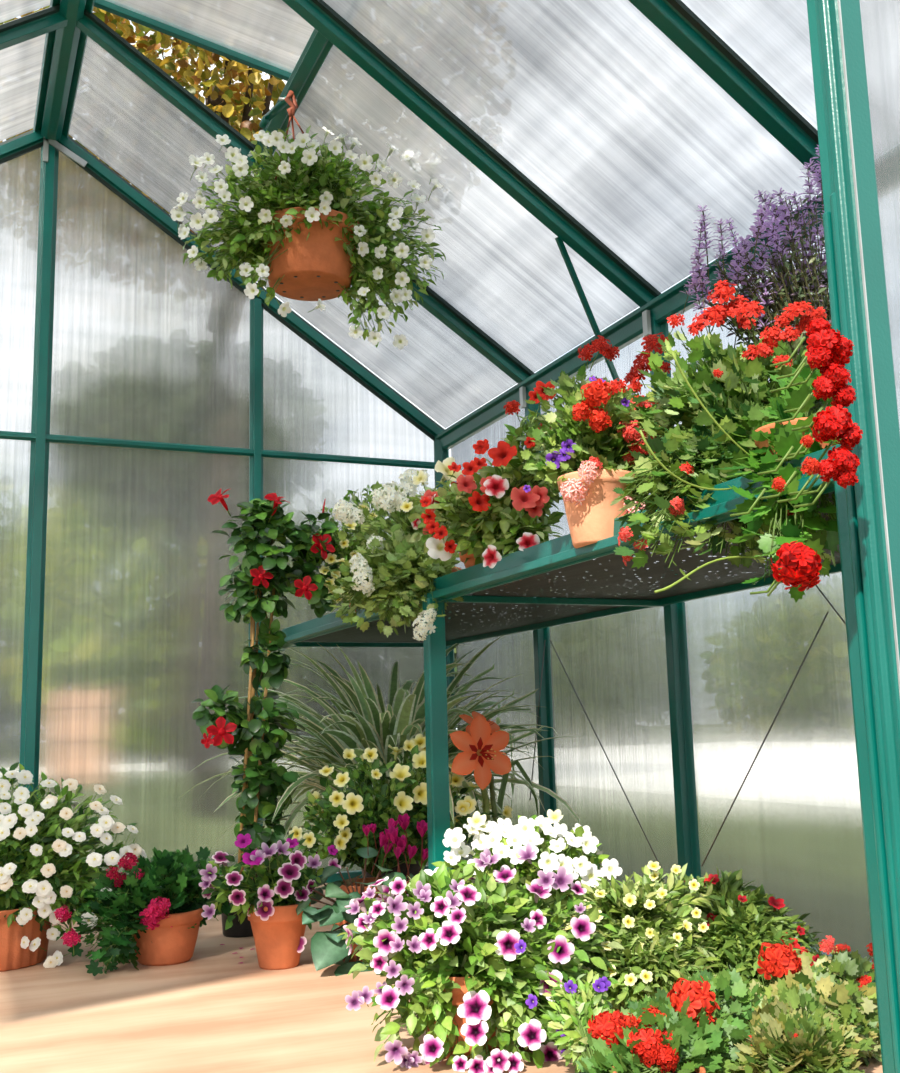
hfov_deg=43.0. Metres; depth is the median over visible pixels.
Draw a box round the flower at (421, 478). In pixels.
[412,470,426,491]
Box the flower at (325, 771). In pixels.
[319,766,333,786]
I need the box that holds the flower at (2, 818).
[0,814,4,826]
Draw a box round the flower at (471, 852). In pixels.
[464,848,474,857]
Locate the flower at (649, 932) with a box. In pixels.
[645,928,653,937]
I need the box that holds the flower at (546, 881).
[536,870,554,889]
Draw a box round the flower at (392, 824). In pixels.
[385,818,397,857]
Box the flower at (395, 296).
[387,288,402,303]
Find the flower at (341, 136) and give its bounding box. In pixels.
[334,133,347,150]
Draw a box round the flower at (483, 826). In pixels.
[475,821,492,832]
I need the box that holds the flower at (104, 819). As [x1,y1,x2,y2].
[94,807,108,823]
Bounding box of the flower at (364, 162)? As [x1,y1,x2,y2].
[356,153,372,170]
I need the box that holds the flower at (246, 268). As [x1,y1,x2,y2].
[239,263,253,276]
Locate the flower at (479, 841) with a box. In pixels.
[471,833,485,849]
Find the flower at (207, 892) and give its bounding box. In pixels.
[202,884,218,898]
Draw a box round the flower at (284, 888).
[274,879,293,897]
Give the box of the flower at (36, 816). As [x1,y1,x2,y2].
[32,811,44,820]
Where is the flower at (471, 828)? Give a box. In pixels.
[463,824,478,844]
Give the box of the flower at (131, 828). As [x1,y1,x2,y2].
[125,825,137,842]
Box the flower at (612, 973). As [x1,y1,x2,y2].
[604,965,616,976]
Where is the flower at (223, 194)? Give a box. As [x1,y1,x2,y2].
[218,189,230,202]
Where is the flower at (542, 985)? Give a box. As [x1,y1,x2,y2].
[537,970,562,1000]
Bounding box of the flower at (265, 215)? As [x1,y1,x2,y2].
[258,209,271,222]
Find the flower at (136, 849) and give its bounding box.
[129,844,141,855]
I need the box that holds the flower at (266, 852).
[259,842,277,873]
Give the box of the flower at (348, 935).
[343,925,352,954]
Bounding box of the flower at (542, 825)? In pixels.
[534,815,552,833]
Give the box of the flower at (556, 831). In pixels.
[543,824,561,843]
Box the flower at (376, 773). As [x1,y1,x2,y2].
[371,769,381,780]
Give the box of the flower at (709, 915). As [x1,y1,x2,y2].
[705,913,717,925]
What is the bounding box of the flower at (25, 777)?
[15,770,32,788]
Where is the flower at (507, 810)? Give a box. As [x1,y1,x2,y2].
[502,805,511,817]
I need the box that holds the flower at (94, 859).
[86,852,101,871]
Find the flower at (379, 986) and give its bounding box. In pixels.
[373,981,386,995]
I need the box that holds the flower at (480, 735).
[450,715,510,789]
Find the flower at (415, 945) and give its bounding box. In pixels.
[406,935,421,957]
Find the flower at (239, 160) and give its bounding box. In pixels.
[233,153,247,166]
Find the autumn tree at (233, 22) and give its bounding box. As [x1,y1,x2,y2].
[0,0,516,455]
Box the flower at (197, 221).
[189,213,204,228]
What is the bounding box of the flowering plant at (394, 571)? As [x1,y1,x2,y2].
[323,469,462,640]
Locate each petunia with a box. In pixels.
[199,832,340,969]
[289,733,511,897]
[336,842,624,1072]
[400,381,564,567]
[424,809,621,929]
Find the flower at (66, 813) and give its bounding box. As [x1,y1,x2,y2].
[59,807,72,821]
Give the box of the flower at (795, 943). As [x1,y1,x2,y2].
[790,938,799,948]
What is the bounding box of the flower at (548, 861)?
[538,851,558,873]
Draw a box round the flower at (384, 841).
[371,832,388,873]
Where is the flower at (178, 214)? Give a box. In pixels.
[170,208,185,229]
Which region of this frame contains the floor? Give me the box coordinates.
[0,883,882,1072]
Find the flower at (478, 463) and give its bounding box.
[474,457,486,469]
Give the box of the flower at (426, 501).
[420,497,431,506]
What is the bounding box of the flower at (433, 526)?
[426,520,438,533]
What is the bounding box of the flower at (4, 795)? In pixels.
[0,791,10,800]
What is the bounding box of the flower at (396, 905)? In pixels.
[386,894,407,915]
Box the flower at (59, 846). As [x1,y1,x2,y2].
[52,839,66,852]
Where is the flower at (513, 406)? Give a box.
[503,400,519,421]
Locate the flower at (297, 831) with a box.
[289,826,302,839]
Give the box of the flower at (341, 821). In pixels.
[333,814,348,829]
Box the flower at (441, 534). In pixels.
[434,525,447,540]
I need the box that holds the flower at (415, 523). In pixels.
[411,518,420,529]
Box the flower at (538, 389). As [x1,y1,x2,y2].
[534,381,554,409]
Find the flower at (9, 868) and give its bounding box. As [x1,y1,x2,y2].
[3,862,16,879]
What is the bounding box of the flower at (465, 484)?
[456,474,476,499]
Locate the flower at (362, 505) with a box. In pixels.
[358,504,368,513]
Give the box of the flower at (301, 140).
[294,133,310,148]
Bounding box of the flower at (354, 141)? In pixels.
[348,136,361,149]
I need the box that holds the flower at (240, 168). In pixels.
[232,160,248,179]
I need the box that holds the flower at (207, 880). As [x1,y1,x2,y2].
[199,876,213,888]
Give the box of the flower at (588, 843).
[579,832,598,854]
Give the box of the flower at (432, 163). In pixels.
[426,160,440,183]
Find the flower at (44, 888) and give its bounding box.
[35,880,52,896]
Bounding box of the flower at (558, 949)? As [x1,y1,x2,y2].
[547,935,574,963]
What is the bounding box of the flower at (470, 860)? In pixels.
[467,859,483,876]
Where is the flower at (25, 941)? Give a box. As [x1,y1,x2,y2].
[20,936,30,948]
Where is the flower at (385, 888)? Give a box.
[378,885,393,897]
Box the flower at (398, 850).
[394,846,402,870]
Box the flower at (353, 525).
[344,522,356,529]
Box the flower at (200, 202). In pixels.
[192,195,205,208]
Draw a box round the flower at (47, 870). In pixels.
[40,863,55,877]
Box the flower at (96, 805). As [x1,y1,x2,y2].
[89,801,102,816]
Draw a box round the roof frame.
[0,0,820,407]
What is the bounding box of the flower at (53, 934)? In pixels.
[46,925,59,940]
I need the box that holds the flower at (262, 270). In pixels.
[256,263,268,278]
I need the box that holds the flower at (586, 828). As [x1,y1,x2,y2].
[573,823,591,832]
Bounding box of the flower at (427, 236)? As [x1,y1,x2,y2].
[420,228,434,243]
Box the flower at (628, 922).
[622,915,634,928]
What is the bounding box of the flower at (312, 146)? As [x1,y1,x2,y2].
[307,139,318,150]
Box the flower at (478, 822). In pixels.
[467,811,485,833]
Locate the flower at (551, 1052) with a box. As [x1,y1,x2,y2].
[539,1042,561,1061]
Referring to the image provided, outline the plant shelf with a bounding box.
[282,444,894,1072]
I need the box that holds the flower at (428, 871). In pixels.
[424,867,438,875]
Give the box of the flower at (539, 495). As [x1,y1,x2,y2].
[532,485,549,506]
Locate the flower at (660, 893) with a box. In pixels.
[656,887,666,897]
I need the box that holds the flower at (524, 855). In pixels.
[517,842,538,870]
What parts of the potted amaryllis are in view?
stem, stem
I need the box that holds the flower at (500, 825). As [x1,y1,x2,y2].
[492,821,503,828]
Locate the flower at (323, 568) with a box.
[319,565,328,575]
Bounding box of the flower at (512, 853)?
[508,844,527,864]
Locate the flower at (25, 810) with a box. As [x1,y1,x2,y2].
[18,803,33,819]
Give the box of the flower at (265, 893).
[257,884,274,901]
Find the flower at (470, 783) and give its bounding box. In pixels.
[467,781,478,791]
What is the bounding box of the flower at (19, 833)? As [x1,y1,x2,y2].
[13,827,26,840]
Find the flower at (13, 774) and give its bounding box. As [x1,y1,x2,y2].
[4,770,18,790]
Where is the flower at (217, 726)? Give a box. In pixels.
[206,716,236,745]
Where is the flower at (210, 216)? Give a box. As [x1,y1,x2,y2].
[203,208,218,223]
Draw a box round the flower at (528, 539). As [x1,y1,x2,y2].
[516,532,539,550]
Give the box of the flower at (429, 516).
[421,509,435,523]
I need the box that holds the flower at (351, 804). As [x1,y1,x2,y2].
[342,792,363,814]
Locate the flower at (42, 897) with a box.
[38,893,50,901]
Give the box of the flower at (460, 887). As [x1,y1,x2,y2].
[449,879,466,892]
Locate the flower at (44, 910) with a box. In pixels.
[37,904,51,917]
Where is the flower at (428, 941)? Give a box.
[418,928,438,950]
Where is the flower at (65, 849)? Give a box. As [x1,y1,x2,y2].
[59,843,72,858]
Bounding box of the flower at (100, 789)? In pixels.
[93,784,106,799]
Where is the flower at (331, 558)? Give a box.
[325,553,337,564]
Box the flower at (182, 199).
[176,193,192,203]
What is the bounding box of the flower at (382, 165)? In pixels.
[376,158,390,171]
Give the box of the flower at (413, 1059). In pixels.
[405,1051,421,1066]
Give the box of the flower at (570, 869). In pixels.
[566,866,578,878]
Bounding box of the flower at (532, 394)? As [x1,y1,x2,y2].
[529,389,543,403]
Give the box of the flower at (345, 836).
[338,827,354,842]
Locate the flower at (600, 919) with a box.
[595,910,602,921]
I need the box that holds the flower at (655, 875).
[649,871,660,882]
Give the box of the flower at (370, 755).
[362,748,377,763]
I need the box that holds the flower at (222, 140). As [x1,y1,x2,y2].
[216,134,230,150]
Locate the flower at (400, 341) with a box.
[393,334,407,349]
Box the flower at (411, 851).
[406,845,417,878]
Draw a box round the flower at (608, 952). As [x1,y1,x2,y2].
[601,941,612,956]
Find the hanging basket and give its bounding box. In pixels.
[170,90,445,349]
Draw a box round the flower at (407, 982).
[395,975,414,995]
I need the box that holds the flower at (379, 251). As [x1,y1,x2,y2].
[374,244,386,258]
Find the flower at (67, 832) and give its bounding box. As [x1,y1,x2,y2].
[62,828,74,838]
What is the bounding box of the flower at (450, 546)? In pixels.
[444,540,456,552]
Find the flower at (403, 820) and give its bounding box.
[398,813,409,855]
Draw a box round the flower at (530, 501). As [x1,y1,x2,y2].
[510,485,539,511]
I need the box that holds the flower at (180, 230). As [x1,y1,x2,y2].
[178,223,183,232]
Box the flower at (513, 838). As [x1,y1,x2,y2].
[506,831,524,846]
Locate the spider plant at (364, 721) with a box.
[178,635,581,902]
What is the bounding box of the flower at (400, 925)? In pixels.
[391,916,407,933]
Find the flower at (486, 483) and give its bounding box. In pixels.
[480,476,491,492]
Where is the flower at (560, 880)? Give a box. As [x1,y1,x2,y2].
[551,866,573,891]
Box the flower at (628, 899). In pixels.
[623,893,635,908]
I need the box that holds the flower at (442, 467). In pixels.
[433,457,461,489]
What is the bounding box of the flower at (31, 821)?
[24,816,39,826]
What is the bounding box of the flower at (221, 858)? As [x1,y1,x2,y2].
[212,851,228,867]
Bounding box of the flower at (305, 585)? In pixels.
[294,575,317,599]
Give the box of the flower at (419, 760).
[412,751,425,771]
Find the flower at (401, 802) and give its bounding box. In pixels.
[387,791,413,812]
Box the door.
[807,0,899,1072]
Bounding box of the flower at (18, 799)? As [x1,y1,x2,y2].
[14,796,26,814]
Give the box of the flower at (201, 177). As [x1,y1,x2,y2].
[195,171,207,184]
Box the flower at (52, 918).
[49,909,62,923]
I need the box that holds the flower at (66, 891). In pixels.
[60,885,72,897]
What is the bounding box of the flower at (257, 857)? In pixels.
[250,850,265,864]
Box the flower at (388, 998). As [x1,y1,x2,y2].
[375,985,403,1014]
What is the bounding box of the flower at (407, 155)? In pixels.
[400,150,414,169]
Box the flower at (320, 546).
[310,533,334,559]
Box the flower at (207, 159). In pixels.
[201,152,214,167]
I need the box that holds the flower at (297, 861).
[289,850,306,869]
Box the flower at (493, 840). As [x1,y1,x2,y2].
[482,829,501,848]
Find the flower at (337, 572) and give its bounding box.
[331,569,340,579]
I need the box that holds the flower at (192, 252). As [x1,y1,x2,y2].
[187,245,203,260]
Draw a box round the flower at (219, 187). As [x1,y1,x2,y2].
[214,179,227,192]
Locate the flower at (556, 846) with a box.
[549,838,565,853]
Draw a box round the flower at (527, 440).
[524,437,535,447]
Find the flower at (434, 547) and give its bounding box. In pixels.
[426,535,451,560]
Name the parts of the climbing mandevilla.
stem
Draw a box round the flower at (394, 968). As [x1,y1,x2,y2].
[384,960,401,977]
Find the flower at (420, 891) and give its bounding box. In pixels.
[412,881,431,898]
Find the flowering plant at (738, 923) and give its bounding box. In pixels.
[680,866,834,998]
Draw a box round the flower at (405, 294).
[400,287,411,300]
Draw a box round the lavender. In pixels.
[680,145,831,362]
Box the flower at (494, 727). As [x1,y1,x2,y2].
[459,711,499,735]
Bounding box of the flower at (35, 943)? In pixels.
[29,937,45,951]
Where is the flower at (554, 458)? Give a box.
[545,451,561,467]
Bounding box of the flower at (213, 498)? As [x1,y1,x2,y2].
[207,489,230,516]
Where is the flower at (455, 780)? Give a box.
[449,773,464,793]
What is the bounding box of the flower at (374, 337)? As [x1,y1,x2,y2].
[368,331,381,344]
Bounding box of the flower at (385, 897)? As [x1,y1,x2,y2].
[375,895,387,909]
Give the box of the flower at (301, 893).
[294,886,309,900]
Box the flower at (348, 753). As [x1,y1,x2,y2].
[343,748,355,762]
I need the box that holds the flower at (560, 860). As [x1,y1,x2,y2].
[554,854,572,873]
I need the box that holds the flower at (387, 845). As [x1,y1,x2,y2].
[379,841,392,875]
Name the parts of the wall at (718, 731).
panel, panel, rail, panel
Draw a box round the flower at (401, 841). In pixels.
[395,835,409,879]
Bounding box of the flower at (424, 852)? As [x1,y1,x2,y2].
[419,848,427,871]
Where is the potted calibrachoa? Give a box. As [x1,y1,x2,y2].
[313,485,398,611]
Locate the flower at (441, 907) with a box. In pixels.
[430,896,450,917]
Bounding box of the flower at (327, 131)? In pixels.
[322,126,334,141]
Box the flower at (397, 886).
[389,877,406,894]
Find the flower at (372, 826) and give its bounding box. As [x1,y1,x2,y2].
[370,823,376,847]
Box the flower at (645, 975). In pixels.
[639,970,652,983]
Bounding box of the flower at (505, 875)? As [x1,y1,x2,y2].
[493,865,515,887]
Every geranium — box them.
[53,845,232,975]
[575,939,801,1072]
[609,280,838,592]
[714,318,862,601]
[726,935,881,1072]
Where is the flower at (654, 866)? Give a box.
[647,861,660,875]
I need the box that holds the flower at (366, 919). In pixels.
[362,909,376,923]
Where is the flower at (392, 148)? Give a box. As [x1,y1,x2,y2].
[386,143,398,159]
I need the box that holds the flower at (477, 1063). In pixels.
[467,1055,485,1072]
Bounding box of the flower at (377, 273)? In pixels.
[372,267,384,279]
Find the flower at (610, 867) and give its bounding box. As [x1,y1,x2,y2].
[601,859,621,879]
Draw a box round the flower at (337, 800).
[329,791,344,806]
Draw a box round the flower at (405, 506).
[400,501,412,517]
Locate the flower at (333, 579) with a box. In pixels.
[324,577,334,587]
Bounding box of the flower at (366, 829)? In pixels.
[362,825,370,855]
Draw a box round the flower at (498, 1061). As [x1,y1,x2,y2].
[487,1048,509,1072]
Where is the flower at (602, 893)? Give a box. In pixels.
[594,889,606,905]
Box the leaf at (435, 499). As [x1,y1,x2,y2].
[430,494,453,512]
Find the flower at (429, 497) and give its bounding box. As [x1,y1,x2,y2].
[421,490,438,503]
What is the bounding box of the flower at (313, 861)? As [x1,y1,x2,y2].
[306,854,321,870]
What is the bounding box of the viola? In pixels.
[514,939,611,1072]
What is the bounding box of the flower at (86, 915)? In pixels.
[81,912,97,928]
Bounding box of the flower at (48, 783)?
[40,779,56,794]
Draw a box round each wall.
[0,129,457,886]
[434,195,874,982]
[860,0,899,429]
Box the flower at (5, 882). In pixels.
[0,877,13,890]
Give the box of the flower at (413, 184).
[407,180,420,200]
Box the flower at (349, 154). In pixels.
[344,150,358,169]
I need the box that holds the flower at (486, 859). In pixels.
[480,847,499,883]
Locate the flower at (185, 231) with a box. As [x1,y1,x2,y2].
[178,227,195,239]
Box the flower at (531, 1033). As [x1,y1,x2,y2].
[518,1019,545,1050]
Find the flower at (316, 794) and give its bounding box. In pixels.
[308,791,321,805]
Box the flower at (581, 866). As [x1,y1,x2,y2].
[573,856,591,875]
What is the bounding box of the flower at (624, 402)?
[621,398,629,406]
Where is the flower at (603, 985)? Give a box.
[598,976,610,990]
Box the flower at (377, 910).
[369,901,387,920]
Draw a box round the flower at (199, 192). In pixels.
[195,188,202,196]
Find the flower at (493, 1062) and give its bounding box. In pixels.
[483,1052,503,1072]
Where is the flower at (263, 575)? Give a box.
[250,565,273,587]
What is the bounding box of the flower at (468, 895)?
[457,885,480,905]
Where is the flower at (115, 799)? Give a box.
[109,795,122,809]
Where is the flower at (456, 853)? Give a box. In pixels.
[451,842,470,859]
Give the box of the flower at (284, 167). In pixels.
[278,161,290,174]
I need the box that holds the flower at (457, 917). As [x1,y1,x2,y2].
[447,907,465,924]
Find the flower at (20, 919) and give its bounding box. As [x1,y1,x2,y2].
[16,915,27,924]
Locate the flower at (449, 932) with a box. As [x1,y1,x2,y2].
[437,921,461,945]
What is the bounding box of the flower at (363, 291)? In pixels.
[357,287,369,296]
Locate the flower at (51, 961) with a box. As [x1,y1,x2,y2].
[43,956,57,967]
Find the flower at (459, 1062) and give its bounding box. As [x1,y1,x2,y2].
[452,1055,467,1071]
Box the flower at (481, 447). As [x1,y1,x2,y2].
[473,440,487,459]
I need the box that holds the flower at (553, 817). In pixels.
[547,809,563,823]
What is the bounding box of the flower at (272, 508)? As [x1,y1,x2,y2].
[264,493,290,522]
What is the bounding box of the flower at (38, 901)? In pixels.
[32,896,45,907]
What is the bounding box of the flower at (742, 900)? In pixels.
[738,895,746,905]
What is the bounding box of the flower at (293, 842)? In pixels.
[286,838,298,848]
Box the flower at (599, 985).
[593,979,605,992]
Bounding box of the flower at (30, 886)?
[22,879,37,898]
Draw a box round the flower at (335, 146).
[328,139,341,154]
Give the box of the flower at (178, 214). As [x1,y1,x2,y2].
[173,203,188,219]
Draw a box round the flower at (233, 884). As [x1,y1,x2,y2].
[225,871,242,892]
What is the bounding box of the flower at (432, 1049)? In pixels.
[419,1034,443,1062]
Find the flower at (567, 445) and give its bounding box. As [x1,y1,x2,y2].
[561,439,575,453]
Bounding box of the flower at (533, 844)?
[521,843,538,859]
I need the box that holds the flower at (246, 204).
[239,196,253,211]
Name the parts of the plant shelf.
leg, rail, rail, leg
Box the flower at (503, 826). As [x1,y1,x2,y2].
[497,818,511,837]
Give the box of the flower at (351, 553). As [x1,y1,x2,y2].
[350,550,357,556]
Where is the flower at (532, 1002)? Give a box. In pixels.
[525,994,538,1008]
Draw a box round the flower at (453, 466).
[448,462,460,479]
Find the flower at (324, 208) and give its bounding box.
[319,201,330,214]
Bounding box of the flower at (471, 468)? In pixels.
[462,460,477,475]
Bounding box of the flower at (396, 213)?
[388,206,402,221]
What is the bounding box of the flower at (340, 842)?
[334,835,346,850]
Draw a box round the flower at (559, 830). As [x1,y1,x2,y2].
[554,822,568,838]
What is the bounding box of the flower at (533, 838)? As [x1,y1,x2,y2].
[521,832,543,864]
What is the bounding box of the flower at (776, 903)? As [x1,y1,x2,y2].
[768,896,784,915]
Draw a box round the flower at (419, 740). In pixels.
[411,733,425,750]
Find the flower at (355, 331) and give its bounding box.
[348,325,362,338]
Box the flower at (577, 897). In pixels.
[566,881,586,905]
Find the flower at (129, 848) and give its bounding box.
[119,845,132,859]
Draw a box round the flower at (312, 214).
[305,207,319,222]
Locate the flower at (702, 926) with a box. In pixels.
[698,922,708,931]
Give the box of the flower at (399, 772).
[389,764,410,782]
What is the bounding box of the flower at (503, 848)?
[493,842,509,863]
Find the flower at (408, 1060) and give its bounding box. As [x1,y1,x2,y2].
[399,1052,413,1068]
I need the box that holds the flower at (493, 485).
[483,475,508,502]
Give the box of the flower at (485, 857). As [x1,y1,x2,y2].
[473,852,490,874]
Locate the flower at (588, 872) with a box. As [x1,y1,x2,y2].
[580,864,602,887]
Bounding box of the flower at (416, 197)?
[410,193,425,212]
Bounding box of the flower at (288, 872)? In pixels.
[278,863,300,881]
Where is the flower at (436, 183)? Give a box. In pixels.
[428,179,442,200]
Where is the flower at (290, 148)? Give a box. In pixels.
[285,141,299,154]
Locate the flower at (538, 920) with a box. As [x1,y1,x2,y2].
[529,909,546,928]
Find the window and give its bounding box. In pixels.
[94,0,363,128]
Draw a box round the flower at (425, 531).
[423,527,433,535]
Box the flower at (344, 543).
[339,539,348,548]
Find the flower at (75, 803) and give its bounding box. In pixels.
[71,801,79,809]
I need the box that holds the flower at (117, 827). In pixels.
[111,822,125,839]
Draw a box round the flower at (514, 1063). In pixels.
[507,1052,523,1072]
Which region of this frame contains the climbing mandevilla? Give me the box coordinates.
[191,489,343,937]
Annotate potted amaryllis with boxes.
[450,711,538,878]
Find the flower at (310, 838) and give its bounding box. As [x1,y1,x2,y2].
[302,832,315,847]
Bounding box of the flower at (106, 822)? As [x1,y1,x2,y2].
[98,815,114,831]
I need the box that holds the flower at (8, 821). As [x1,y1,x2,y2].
[2,813,19,827]
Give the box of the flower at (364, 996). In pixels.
[358,986,373,1006]
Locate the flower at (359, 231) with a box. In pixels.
[354,225,366,236]
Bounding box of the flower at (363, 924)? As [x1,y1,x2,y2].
[354,913,371,933]
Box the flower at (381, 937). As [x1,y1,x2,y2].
[373,929,397,955]
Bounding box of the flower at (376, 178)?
[369,172,381,184]
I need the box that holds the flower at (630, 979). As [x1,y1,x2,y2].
[624,973,636,985]
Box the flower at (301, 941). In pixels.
[297,937,306,952]
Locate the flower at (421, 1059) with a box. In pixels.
[419,1053,441,1064]
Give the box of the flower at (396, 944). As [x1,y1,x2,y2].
[389,936,404,951]
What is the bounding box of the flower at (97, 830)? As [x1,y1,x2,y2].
[90,824,103,839]
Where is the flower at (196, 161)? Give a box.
[189,154,205,179]
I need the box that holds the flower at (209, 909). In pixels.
[201,904,218,920]
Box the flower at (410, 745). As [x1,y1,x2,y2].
[403,740,415,751]
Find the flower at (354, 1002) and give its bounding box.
[345,990,364,1010]
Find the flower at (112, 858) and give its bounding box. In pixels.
[104,851,120,866]
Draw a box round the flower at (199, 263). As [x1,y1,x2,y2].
[194,257,206,270]
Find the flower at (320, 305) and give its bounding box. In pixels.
[309,299,325,311]
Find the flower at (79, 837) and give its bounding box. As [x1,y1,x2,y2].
[72,832,85,845]
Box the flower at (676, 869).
[671,864,681,873]
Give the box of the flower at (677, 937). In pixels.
[673,933,682,941]
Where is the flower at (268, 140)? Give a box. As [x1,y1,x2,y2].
[263,135,275,149]
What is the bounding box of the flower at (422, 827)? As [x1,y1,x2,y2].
[416,820,427,864]
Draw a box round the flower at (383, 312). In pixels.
[377,306,390,320]
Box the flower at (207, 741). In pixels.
[201,733,213,747]
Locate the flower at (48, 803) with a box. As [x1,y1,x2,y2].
[40,798,54,813]
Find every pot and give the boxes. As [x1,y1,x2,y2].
[0,907,50,971]
[130,908,202,965]
[221,902,252,937]
[248,902,310,969]
[263,207,359,300]
[340,877,409,897]
[427,976,504,1059]
[459,549,481,567]
[557,469,634,548]
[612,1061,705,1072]
[754,417,836,457]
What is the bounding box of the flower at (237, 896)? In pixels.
[228,889,245,905]
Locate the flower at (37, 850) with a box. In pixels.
[30,844,42,857]
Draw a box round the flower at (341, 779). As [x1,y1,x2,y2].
[333,772,352,786]
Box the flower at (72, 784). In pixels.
[62,778,77,795]
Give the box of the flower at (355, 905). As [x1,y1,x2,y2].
[346,900,360,914]
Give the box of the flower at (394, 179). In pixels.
[387,172,401,187]
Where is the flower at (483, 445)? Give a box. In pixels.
[479,439,488,450]
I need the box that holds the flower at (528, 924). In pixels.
[521,918,535,936]
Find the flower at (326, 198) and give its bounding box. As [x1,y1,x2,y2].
[319,191,332,203]
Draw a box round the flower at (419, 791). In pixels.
[413,782,426,804]
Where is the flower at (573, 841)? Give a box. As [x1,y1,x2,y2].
[565,832,582,856]
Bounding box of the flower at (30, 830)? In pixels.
[25,825,37,836]
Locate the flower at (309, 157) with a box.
[301,148,317,165]
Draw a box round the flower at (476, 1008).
[457,990,491,1024]
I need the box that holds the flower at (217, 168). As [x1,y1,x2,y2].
[208,165,222,176]
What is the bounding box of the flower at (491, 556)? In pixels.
[482,545,508,567]
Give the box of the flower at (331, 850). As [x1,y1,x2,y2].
[328,845,337,856]
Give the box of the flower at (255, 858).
[242,850,262,881]
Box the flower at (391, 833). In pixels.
[385,826,400,872]
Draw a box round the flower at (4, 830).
[0,826,9,843]
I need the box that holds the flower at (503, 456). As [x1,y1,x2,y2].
[488,441,517,467]
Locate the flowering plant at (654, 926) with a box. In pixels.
[559,861,728,1010]
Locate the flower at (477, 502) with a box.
[468,491,490,511]
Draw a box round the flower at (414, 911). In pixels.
[407,902,423,919]
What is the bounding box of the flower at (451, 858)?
[444,849,460,869]
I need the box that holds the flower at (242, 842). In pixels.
[234,833,251,849]
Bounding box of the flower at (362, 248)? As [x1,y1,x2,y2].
[353,242,368,256]
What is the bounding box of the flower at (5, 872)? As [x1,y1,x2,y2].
[0,867,10,883]
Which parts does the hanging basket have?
hanger cord, hanger cord, hanger cord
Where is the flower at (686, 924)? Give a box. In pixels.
[680,920,691,932]
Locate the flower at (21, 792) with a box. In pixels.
[13,786,29,798]
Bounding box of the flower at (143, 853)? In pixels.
[137,849,146,857]
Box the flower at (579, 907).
[574,902,585,915]
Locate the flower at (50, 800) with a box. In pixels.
[45,794,57,805]
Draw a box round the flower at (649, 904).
[644,899,655,910]
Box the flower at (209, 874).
[199,864,216,880]
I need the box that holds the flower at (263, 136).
[253,130,268,151]
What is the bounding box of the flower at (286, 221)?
[280,215,291,226]
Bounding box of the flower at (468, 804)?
[461,796,476,811]
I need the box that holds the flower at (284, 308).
[276,299,291,316]
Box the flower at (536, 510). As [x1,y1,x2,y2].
[525,503,543,517]
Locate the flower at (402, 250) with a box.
[394,242,408,257]
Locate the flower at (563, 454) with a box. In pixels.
[557,448,570,460]
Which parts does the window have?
frame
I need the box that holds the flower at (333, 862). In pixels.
[328,858,340,872]
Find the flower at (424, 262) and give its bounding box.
[419,255,432,268]
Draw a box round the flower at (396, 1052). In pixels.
[384,1040,407,1064]
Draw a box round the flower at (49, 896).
[44,891,56,903]
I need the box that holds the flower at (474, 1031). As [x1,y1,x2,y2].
[461,1021,488,1045]
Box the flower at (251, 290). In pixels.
[244,283,262,298]
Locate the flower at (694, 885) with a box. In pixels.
[689,879,699,889]
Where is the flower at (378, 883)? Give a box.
[369,876,388,908]
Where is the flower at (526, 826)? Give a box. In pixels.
[513,816,534,834]
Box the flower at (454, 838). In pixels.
[443,827,465,848]
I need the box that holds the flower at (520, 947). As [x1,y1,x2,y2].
[514,939,527,952]
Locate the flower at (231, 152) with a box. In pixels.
[225,146,238,164]
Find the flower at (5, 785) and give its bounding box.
[0,779,10,791]
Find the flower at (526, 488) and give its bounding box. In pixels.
[523,485,530,492]
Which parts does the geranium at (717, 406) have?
trailing stem, trailing stem, trailing stem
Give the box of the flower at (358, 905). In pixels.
[345,891,366,914]
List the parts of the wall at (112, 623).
panel, gable panel, panel, gable panel, rail, rail, gable panel, panel, corner post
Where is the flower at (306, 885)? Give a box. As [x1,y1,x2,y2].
[298,879,315,893]
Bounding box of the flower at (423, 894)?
[417,889,431,910]
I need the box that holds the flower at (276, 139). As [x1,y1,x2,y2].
[269,130,283,146]
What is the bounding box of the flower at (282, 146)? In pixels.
[277,140,287,152]
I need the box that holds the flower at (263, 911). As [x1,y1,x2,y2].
[254,900,274,920]
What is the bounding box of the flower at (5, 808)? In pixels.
[0,802,11,813]
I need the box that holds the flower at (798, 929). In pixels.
[792,926,804,934]
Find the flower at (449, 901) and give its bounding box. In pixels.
[443,890,461,907]
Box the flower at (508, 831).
[494,823,516,858]
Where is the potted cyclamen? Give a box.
[296,813,427,975]
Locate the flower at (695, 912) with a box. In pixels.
[691,907,700,917]
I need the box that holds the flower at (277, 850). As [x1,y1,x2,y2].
[270,840,290,862]
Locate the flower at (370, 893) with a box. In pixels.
[362,887,375,901]
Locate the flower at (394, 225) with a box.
[387,219,400,237]
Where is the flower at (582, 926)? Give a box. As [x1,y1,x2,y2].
[569,915,595,940]
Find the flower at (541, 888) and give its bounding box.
[526,879,551,906]
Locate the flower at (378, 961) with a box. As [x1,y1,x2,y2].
[370,953,387,973]
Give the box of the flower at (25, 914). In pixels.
[19,908,32,920]
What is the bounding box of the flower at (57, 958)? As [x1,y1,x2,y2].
[52,950,69,965]
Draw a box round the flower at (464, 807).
[455,800,471,815]
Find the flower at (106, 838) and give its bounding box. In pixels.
[94,832,112,846]
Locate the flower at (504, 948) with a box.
[494,930,520,960]
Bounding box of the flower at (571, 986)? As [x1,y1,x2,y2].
[564,980,576,992]

